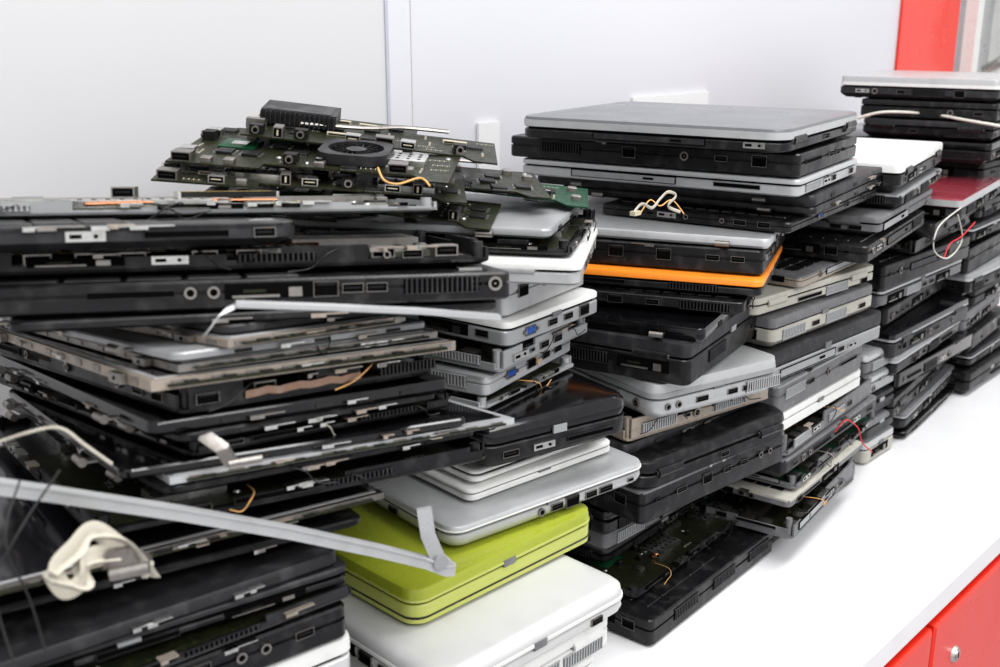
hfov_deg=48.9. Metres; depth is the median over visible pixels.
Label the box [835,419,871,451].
loose cable
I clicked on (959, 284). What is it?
laptop
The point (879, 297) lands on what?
laptop
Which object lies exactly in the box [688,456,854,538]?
laptop
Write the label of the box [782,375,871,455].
laptop
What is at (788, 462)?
laptop
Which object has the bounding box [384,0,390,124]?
trim
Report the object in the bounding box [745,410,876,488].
laptop
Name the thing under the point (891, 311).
laptop
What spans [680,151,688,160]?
power socket
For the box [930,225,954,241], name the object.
tray
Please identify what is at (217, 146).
circuit board
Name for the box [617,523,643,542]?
vent
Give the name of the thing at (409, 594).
laptop
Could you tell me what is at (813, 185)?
vent
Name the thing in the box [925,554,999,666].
base cabinet
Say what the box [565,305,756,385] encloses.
laptop
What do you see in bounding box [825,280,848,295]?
vent
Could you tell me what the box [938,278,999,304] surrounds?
laptop
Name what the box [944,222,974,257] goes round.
loose cable
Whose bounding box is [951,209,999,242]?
laptop
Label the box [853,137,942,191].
laptop
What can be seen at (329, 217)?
circuit board
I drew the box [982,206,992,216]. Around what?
vent
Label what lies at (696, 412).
power socket
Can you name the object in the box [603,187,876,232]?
laptop
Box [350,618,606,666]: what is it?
laptop
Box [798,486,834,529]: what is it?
tray
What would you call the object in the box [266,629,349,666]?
laptop
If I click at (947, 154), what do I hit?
vent
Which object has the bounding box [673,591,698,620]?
vent
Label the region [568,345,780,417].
laptop
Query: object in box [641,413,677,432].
vent
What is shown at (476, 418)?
metal strip
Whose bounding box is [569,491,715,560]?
laptop
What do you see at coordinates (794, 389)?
vent
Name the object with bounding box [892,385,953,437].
laptop
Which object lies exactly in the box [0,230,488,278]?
laptop
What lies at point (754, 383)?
vent
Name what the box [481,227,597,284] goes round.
laptop
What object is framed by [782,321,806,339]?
vent
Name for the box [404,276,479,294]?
vent
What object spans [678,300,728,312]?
vent
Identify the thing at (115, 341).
laptop
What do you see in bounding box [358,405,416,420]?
vent
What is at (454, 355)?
vent
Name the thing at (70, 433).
loose cable
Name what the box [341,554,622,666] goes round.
laptop
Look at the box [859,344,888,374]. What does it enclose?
laptop
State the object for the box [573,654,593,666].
laptop
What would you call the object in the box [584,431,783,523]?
laptop
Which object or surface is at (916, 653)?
base cabinet
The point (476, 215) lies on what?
circuit board
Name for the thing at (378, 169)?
loose cable
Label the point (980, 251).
laptop
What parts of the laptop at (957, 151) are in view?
lid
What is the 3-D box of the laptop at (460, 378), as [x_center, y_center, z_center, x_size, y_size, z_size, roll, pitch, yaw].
[-0.090,0.008,1.056,0.286,0.021,0.162,9,18,29]
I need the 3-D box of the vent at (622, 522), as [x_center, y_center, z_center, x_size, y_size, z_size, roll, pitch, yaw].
[0.142,0.196,1.176,0.050,0.012,0.002,-15,22,-42]
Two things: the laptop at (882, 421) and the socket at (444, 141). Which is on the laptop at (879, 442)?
the laptop at (882, 421)
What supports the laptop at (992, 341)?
on the laptop at (963, 379)
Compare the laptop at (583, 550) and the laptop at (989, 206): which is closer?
the laptop at (583, 550)
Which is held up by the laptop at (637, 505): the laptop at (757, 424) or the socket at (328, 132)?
the laptop at (757, 424)
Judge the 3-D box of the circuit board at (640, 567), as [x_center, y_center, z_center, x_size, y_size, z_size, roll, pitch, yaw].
[0.121,0.223,1.335,0.286,0.020,0.284,12,20,37]
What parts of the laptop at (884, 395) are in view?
lid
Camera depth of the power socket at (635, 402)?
1.10 m
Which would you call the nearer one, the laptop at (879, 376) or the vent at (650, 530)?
the vent at (650, 530)
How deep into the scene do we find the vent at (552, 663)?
0.88 m
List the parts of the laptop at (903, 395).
lid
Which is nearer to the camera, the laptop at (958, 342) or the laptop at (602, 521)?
the laptop at (602, 521)
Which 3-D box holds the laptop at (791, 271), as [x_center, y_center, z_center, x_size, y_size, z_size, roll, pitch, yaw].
[0.313,-0.105,1.399,0.262,0.016,0.255,12,20,37]
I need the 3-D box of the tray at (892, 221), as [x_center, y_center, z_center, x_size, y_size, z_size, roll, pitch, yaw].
[0.495,-0.143,1.374,0.003,0.010,0.125,10,19,31]
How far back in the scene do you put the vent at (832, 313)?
1.31 m
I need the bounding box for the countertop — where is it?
[593,300,999,666]
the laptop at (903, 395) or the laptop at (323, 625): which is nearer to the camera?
the laptop at (323, 625)
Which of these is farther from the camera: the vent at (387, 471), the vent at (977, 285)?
the vent at (977, 285)
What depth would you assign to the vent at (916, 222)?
1.47 m
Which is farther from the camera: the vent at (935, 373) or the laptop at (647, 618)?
the vent at (935, 373)
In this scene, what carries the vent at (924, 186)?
attached to the laptop at (905, 193)
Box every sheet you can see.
[476,121,499,194]
[631,91,708,104]
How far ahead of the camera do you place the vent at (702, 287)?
1.11 m
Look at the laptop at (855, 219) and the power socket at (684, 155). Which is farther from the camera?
the laptop at (855, 219)
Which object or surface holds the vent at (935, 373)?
attached to the laptop at (903, 395)
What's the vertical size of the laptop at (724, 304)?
0.019 m
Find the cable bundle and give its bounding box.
[42,520,160,599]
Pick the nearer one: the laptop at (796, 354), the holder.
the holder
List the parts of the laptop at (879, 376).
lid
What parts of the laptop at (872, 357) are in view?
lid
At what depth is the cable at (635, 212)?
1.05 m
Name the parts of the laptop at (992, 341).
lid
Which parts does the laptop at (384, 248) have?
circuit board plate, shield plate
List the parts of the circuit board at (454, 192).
shield plate, shield plate, shield plate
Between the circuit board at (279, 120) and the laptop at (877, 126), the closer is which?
the circuit board at (279, 120)
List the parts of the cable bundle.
hinge arm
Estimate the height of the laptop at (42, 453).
0.054 m
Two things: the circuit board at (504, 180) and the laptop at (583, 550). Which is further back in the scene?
the laptop at (583, 550)
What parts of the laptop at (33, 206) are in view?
shield plate, shield plate, circuit board plate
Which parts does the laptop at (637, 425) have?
shield plate, circuit board plate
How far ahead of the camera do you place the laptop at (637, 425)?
1.14 m
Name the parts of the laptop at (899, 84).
lid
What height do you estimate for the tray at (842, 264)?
0.007 m
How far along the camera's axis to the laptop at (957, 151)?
1.74 m
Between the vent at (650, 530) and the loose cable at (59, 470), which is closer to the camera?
the loose cable at (59, 470)
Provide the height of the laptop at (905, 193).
0.022 m
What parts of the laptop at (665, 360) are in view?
lid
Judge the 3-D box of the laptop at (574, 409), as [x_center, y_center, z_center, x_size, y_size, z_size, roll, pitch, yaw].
[-0.026,0.055,1.050,0.162,0.043,0.283,-10,19,-32]
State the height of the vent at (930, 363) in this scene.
0.012 m
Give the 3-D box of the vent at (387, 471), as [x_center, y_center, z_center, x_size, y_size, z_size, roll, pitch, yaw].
[-0.093,0.096,0.736,0.050,0.005,0.002,-7,12,-35]
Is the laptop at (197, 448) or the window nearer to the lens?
the laptop at (197, 448)
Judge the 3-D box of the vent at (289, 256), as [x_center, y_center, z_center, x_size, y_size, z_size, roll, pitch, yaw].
[-0.142,-0.049,0.700,0.050,0.006,0.002,-3,9,-19]
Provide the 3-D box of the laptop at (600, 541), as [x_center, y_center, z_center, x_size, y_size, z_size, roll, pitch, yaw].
[0.116,0.177,1.343,0.243,0.030,0.273,14,21,40]
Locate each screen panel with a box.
[4,325,436,372]
[116,315,404,347]
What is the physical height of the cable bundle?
0.051 m
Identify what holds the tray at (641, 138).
on the laptop at (703, 126)
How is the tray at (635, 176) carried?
on the laptop at (646, 175)
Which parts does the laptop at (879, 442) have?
lid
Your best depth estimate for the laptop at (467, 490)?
0.96 m
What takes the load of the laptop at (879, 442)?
on the countertop
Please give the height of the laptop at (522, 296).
0.034 m
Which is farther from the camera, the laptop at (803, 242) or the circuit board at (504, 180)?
the laptop at (803, 242)
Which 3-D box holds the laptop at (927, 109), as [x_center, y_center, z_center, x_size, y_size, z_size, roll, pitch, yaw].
[0.751,-0.383,1.852,0.214,0.030,0.252,11,19,33]
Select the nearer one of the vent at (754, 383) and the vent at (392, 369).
the vent at (392, 369)
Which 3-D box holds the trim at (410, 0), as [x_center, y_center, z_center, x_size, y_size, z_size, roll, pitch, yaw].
[-0.110,-0.838,1.182,0.011,2.200,0.002,14,21,40]
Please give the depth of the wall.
1.28 m
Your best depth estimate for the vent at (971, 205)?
1.59 m
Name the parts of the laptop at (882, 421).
lid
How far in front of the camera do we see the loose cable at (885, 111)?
1.74 m
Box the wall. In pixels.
[0,0,961,445]
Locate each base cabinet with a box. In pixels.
[884,627,931,666]
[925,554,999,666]
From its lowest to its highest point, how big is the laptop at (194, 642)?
0.017 m
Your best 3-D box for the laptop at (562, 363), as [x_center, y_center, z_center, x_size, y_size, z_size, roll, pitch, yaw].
[-0.084,0.025,1.061,0.286,0.015,0.156,11,19,33]
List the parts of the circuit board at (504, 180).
board plate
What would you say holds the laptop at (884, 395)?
on the laptop at (882, 421)
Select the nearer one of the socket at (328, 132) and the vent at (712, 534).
the socket at (328, 132)
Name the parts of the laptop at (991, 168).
lid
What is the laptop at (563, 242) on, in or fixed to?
on the laptop at (525, 269)
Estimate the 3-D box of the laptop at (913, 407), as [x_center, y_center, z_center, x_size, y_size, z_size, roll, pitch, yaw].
[0.584,0.081,1.858,0.283,0.031,0.304,11,19,34]
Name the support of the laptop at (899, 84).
on the laptop at (927, 109)
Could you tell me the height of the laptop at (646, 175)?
0.020 m
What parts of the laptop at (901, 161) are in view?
lid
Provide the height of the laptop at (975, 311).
0.042 m
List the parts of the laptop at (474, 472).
lid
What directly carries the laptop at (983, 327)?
on the laptop at (992, 341)
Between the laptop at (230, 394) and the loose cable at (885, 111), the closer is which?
the laptop at (230, 394)
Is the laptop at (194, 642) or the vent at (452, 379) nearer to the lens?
the laptop at (194, 642)
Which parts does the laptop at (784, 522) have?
shield plate, circuit board plate, shield plate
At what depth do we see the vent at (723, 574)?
1.23 m
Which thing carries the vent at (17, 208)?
attached to the laptop at (33, 206)
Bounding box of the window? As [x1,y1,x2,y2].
[954,0,999,72]
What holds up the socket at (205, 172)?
attached to the circuit board at (454, 192)
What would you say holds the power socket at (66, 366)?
attached to the laptop at (230, 394)
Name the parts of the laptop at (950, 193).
lid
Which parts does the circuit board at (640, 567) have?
shield plate, shield plate, shield plate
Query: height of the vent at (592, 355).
0.012 m
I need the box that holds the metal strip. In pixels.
[154,399,513,484]
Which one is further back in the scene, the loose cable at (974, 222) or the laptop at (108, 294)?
the loose cable at (974, 222)
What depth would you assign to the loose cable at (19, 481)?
0.54 m
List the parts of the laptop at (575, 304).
lid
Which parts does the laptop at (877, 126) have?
lid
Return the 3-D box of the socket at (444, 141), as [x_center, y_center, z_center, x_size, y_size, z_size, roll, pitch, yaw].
[-0.042,-0.175,1.007,0.022,0.003,0.005,6,21,-4]
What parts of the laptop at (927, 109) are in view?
lid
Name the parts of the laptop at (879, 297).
lid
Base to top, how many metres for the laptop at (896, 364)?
0.036 m
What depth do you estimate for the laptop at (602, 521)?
1.15 m
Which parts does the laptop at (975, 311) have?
lid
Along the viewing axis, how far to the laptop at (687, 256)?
1.12 m
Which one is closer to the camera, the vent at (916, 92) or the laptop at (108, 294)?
the laptop at (108, 294)
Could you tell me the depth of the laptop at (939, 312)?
1.64 m
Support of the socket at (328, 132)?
attached to the circuit board at (279, 120)
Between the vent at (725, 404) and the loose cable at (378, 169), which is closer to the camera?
the loose cable at (378, 169)
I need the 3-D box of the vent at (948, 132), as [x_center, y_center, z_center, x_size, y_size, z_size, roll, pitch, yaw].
[0.724,-0.313,1.725,0.050,0.012,0.002,11,19,33]
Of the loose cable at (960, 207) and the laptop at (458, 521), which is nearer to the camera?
the laptop at (458, 521)
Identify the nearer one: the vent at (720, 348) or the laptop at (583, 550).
the vent at (720, 348)
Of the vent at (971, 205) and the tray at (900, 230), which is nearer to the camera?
the tray at (900, 230)
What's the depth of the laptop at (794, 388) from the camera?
1.31 m
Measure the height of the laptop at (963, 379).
0.040 m
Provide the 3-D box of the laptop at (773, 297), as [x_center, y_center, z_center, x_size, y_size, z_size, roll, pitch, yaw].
[0.279,-0.075,1.372,0.264,0.025,0.273,-15,22,-41]
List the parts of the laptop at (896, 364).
lid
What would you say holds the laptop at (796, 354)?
on the laptop at (794, 388)
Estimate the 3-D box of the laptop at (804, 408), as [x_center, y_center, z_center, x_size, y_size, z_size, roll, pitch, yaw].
[0.297,0.061,1.431,0.261,0.030,0.243,13,21,39]
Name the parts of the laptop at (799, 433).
circuit board plate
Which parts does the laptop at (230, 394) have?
circuit board plate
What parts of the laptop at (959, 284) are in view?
lid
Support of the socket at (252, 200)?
attached to the laptop at (33, 206)
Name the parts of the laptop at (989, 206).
lid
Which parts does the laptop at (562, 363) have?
shield plate, circuit board plate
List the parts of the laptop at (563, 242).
shield plate, circuit board plate, shield plate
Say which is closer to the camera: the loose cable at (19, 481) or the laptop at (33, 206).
the loose cable at (19, 481)
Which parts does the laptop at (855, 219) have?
lid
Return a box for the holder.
[174,191,278,197]
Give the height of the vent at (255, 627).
0.004 m
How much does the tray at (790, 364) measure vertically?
0.011 m
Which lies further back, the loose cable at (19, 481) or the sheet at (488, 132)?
the sheet at (488, 132)
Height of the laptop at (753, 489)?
0.018 m
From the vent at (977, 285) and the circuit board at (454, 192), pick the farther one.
the vent at (977, 285)
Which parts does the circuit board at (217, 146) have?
shield plate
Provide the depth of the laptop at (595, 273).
1.11 m
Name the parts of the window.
handle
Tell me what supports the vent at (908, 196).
attached to the laptop at (905, 193)
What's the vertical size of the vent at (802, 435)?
0.011 m
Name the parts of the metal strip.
hinge arm, hinge assembly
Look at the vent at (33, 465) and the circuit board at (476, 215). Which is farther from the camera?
the circuit board at (476, 215)
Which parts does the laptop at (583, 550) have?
lid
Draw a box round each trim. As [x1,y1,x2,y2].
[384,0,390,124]
[410,0,413,152]
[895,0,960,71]
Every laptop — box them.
[0,194,436,219]
[0,214,294,251]
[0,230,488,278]
[0,263,508,317]
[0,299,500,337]
[0,317,424,361]
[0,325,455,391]
[0,342,435,414]
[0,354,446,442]
[0,371,449,455]
[0,415,484,533]
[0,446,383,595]
[0,477,455,666]
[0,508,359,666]
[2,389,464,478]
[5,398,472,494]
[77,580,351,666]
[169,600,344,666]
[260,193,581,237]
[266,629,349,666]
[293,209,595,256]
[330,502,589,623]
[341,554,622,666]
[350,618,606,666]
[369,447,640,545]
[395,287,596,346]
[401,340,569,395]
[414,437,609,500]
[425,317,586,371]
[441,354,573,408]
[441,443,583,481]
[471,370,624,466]
[473,277,582,315]
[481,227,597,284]
[511,133,856,176]
[523,157,857,196]
[524,101,857,152]
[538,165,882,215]
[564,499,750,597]
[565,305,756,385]
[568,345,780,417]
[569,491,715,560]
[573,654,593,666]
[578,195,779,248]
[579,283,754,314]
[581,501,632,532]
[583,245,781,296]
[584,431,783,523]
[584,503,688,551]
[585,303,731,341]
[589,233,784,274]
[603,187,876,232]
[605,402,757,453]
[607,525,771,644]
[611,388,767,440]
[628,402,783,487]
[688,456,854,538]
[720,439,861,506]
[743,308,880,378]
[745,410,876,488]
[747,283,871,346]
[749,263,872,315]
[758,394,875,476]
[759,345,861,411]
[768,254,855,287]
[772,460,854,542]
[781,210,924,262]
[782,368,859,429]
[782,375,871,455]
[803,188,931,233]
[840,70,999,101]
[847,123,999,164]
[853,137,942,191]
[853,425,892,463]
[855,408,892,440]
[856,168,941,207]
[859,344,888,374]
[861,97,999,121]
[863,116,999,141]
[864,292,967,358]
[864,366,893,392]
[866,234,969,289]
[868,278,945,329]
[870,260,961,307]
[870,384,893,411]
[882,363,943,418]
[883,322,958,375]
[884,216,969,253]
[889,331,971,391]
[890,363,953,428]
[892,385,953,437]
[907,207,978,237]
[916,174,999,218]
[932,157,999,177]
[938,254,999,295]
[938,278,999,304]
[945,326,999,366]
[946,346,999,393]
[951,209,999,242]
[957,290,999,331]
[958,230,999,273]
[960,306,999,353]
[969,193,999,219]
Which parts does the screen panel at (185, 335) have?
screen glass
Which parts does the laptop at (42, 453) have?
shield plate, circuit board plate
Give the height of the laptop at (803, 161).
0.026 m
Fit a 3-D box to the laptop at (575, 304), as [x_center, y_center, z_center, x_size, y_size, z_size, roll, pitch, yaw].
[-0.061,-0.036,1.053,0.283,0.023,0.150,12,20,35]
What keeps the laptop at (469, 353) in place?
on the laptop at (460, 378)
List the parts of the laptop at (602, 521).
lid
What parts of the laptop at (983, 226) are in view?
lid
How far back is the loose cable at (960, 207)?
1.51 m
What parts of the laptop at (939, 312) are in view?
lid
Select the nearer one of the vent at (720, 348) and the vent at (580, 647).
the vent at (580, 647)
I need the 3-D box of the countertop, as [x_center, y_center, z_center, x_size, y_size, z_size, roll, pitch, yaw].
[0.539,0.168,1.721,0.608,0.032,4.100,14,21,40]
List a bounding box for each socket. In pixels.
[64,363,69,371]
[198,170,222,174]
[244,200,275,203]
[327,131,345,136]
[340,120,350,123]
[359,123,379,125]
[443,139,466,144]
[488,276,501,290]
[632,398,639,407]
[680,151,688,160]
[693,408,700,416]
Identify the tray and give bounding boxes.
[571,169,675,183]
[593,132,705,145]
[750,473,779,483]
[780,347,835,378]
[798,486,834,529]
[825,261,852,273]
[882,209,908,230]
[886,222,911,244]
[910,250,947,269]
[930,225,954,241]
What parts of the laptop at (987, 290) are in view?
lid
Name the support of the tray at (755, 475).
on the laptop at (802, 472)
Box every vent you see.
[0,206,29,211]
[21,456,41,480]
[184,623,259,657]
[237,252,316,262]
[326,467,393,486]
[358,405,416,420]
[378,358,435,376]
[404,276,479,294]
[429,370,466,387]
[432,350,480,364]
[540,141,580,153]
[549,660,560,666]
[563,635,603,666]
[565,346,607,363]
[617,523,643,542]
[618,517,632,528]
[633,525,657,546]
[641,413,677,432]
[668,282,717,292]
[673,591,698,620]
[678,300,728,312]
[706,527,727,544]
[708,339,726,362]
[712,563,735,589]
[714,396,746,411]
[745,374,780,392]
[748,538,768,561]
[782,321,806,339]
[784,379,805,399]
[793,427,811,447]
[805,178,821,192]
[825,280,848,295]
[825,306,847,323]
[861,195,884,204]
[871,357,887,370]
[904,189,913,202]
[906,282,920,295]
[912,88,944,96]
[912,215,921,228]
[920,180,928,191]
[924,357,937,371]
[928,337,939,351]
[930,369,938,381]
[943,150,976,159]
[945,129,978,138]
[955,219,965,228]
[966,201,975,213]
[972,278,984,290]
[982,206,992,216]
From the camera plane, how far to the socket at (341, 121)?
1.03 m
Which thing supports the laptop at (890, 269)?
on the laptop at (879, 297)
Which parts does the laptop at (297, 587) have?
plastic strip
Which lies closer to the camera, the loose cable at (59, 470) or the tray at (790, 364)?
the loose cable at (59, 470)
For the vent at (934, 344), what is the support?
attached to the laptop at (896, 364)
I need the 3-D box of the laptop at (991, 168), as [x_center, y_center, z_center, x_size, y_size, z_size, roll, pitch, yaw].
[0.752,-0.306,1.933,0.282,0.029,0.243,15,22,41]
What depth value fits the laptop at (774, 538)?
1.51 m
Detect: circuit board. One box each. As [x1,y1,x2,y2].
[151,162,466,203]
[165,127,460,184]
[205,186,500,230]
[240,100,497,164]
[264,213,576,236]
[265,158,551,199]
[465,183,587,208]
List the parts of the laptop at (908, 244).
circuit board plate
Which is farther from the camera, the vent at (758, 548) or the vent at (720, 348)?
the vent at (758, 548)
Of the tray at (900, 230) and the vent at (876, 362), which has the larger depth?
the vent at (876, 362)
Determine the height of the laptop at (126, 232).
0.049 m
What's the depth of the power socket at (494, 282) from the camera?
0.72 m
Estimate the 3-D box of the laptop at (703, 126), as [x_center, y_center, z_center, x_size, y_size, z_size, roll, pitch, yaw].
[0.216,-0.233,1.227,0.302,0.024,0.265,10,19,31]
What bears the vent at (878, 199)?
attached to the laptop at (905, 193)
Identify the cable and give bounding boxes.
[0,426,112,464]
[0,469,60,666]
[4,479,48,659]
[377,167,430,186]
[630,190,684,215]
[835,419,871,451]
[858,110,999,127]
[933,207,962,258]
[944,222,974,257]
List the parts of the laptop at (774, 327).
lid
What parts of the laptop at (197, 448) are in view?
circuit board plate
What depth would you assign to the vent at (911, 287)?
1.59 m
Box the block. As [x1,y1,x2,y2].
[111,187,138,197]
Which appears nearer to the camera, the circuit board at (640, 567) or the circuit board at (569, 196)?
the circuit board at (569, 196)
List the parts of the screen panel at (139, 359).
screen glass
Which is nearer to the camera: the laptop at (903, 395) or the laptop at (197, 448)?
the laptop at (197, 448)
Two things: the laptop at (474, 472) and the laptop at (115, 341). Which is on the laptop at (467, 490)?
the laptop at (474, 472)
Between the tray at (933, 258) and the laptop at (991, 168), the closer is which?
the tray at (933, 258)
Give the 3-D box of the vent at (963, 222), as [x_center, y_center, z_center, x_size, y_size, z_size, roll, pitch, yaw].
[0.716,-0.170,1.710,0.002,0.008,0.050,12,20,35]
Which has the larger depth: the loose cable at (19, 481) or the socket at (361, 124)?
the socket at (361, 124)
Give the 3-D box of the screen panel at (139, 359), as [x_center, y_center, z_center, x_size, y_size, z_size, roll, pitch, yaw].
[-0.230,-0.006,0.823,0.202,0.053,0.334,-15,22,-42]
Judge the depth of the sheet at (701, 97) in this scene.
1.75 m
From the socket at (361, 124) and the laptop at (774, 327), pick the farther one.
the laptop at (774, 327)
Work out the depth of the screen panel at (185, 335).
0.69 m
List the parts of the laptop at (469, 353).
circuit board plate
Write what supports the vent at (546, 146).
attached to the laptop at (803, 161)
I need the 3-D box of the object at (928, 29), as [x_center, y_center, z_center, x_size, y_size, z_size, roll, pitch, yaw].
[0.942,-0.791,2.377,0.005,2.950,0.314,14,21,40]
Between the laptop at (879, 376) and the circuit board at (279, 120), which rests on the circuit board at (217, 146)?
the circuit board at (279, 120)

